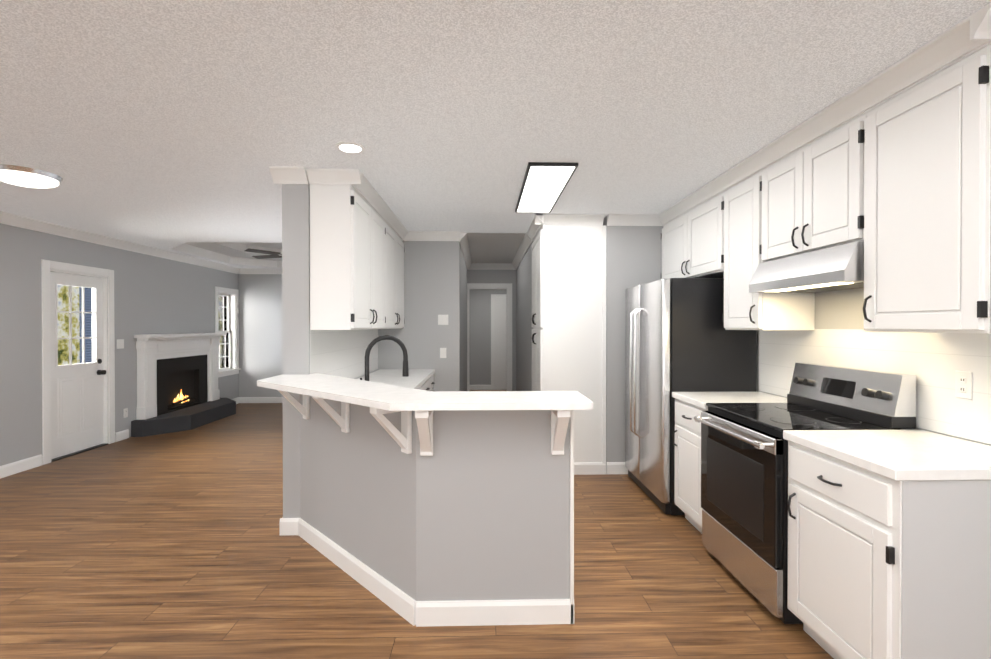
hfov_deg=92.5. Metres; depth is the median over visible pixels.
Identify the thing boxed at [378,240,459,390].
wall
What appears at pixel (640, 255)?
wall
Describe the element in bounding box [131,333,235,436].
fireplace
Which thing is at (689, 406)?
base cabinet
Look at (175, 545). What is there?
floor
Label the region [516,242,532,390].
wall
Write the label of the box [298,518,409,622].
baseboard
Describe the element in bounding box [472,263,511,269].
crown molding
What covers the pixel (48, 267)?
door frame
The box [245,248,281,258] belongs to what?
ceiling fan
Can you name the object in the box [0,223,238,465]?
wall
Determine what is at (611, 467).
baseboard
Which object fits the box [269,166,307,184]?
crown molding
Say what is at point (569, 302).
pantry cabinet
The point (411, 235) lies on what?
crown molding
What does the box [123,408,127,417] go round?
outlet
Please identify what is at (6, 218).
crown molding
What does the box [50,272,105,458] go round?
entry door
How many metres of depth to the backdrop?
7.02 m
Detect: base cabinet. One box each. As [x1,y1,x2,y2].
[358,369,434,390]
[672,391,786,532]
[783,430,990,658]
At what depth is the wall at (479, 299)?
10.44 m
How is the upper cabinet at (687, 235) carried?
attached to the wall at (840, 309)
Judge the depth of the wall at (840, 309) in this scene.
2.70 m
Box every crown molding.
[0,211,239,273]
[240,268,281,273]
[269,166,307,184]
[404,231,459,241]
[460,233,471,269]
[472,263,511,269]
[512,233,532,269]
[607,214,662,225]
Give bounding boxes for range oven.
[694,363,915,623]
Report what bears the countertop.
on the wall at (476, 506)
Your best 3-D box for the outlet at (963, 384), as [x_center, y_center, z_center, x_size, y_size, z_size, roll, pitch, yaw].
[1.969,0.233,1.998,0.008,0.114,0.070,0,0,-2]
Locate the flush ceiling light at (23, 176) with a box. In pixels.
[0,164,62,187]
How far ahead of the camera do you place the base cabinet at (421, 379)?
4.51 m
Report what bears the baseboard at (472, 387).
on the floor
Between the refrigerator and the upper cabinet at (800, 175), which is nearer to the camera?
the upper cabinet at (800, 175)
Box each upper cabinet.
[306,168,389,329]
[390,216,405,328]
[658,183,713,278]
[714,155,814,329]
[758,99,841,264]
[842,7,990,333]
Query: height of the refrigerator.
1.750 m
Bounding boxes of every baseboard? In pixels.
[0,454,42,477]
[239,397,282,402]
[279,517,298,534]
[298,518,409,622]
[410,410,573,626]
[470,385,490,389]
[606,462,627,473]
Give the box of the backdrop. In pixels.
[57,285,218,364]
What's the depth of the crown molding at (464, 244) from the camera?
6.15 m
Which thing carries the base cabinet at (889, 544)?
on the floor
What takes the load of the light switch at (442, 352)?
attached to the wall at (431, 281)
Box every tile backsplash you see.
[310,329,377,378]
[759,329,990,443]
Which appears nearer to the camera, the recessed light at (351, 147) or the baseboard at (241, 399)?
the recessed light at (351, 147)
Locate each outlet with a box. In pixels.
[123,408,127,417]
[955,371,971,399]
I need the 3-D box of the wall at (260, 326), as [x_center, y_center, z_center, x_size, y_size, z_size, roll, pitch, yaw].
[-3.126,0.118,8.748,3.100,2.440,0.150,0,0,-2]
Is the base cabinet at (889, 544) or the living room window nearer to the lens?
the base cabinet at (889, 544)
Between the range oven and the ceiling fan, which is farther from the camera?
the ceiling fan
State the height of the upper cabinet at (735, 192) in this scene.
1.064 m
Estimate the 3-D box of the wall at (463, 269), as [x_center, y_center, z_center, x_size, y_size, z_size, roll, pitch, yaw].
[-0.496,0.132,6.738,0.130,2.440,2.650,0,0,-2]
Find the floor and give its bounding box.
[0,390,833,658]
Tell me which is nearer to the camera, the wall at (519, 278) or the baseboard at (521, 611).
the baseboard at (521, 611)
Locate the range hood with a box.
[749,241,863,292]
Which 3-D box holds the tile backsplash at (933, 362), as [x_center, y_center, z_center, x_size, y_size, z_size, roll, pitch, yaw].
[1.960,0.227,2.545,0.003,0.455,1.875,0,0,-2]
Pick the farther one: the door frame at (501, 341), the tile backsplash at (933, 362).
the door frame at (501, 341)
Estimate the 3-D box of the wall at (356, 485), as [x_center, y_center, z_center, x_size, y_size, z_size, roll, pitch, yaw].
[-0.818,0.858,2.818,0.968,1.040,0.982,0,0,-2]
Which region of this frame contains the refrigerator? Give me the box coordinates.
[625,278,756,514]
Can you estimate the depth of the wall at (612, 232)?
4.49 m
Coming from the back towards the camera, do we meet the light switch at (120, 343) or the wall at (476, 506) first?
the light switch at (120, 343)
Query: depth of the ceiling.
2.17 m
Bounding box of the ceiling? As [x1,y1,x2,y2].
[0,0,990,268]
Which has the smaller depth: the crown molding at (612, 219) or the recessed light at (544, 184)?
the recessed light at (544, 184)
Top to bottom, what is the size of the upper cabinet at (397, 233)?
1.064 m
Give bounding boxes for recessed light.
[335,142,365,153]
[515,162,577,211]
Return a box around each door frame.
[41,259,114,464]
[467,283,511,390]
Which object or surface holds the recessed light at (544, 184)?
in the ceiling
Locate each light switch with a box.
[117,339,123,348]
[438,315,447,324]
[440,348,445,357]
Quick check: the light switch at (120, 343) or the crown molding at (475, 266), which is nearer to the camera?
the light switch at (120, 343)
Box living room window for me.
[215,286,240,376]
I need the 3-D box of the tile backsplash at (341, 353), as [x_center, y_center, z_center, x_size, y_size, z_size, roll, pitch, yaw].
[-1.278,0.216,4.236,0.003,0.455,2.070,0,0,-2]
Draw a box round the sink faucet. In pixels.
[360,335,408,380]
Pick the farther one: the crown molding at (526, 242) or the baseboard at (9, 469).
the crown molding at (526, 242)
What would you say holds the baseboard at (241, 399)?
attached to the wall at (260, 326)
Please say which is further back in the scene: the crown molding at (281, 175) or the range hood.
the crown molding at (281, 175)
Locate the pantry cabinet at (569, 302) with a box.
[527,214,605,474]
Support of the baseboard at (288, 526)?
attached to the wall at (295, 278)
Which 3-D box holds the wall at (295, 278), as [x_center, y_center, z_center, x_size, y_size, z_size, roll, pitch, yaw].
[-1.413,0.137,5.948,0.175,2.440,5.540,0,0,-2]
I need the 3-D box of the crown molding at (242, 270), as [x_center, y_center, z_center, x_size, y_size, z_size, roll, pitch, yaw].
[-3.128,-1.053,8.625,2.910,0.095,0.080,0,0,-2]
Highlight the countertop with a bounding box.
[257,373,592,455]
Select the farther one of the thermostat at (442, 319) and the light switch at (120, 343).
the light switch at (120, 343)
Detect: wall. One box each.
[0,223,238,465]
[238,274,282,396]
[282,180,377,517]
[300,394,411,597]
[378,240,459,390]
[412,410,569,600]
[460,245,467,390]
[468,270,515,390]
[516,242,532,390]
[603,216,618,461]
[619,226,662,461]
[756,288,990,445]
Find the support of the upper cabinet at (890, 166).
attached to the wall at (840, 309)
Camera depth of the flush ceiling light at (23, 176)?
3.17 m
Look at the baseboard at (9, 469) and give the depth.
4.54 m
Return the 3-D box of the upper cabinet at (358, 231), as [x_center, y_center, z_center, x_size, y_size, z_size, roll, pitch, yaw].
[-1.117,-0.533,3.744,0.291,1.064,1.104,0,0,-2]

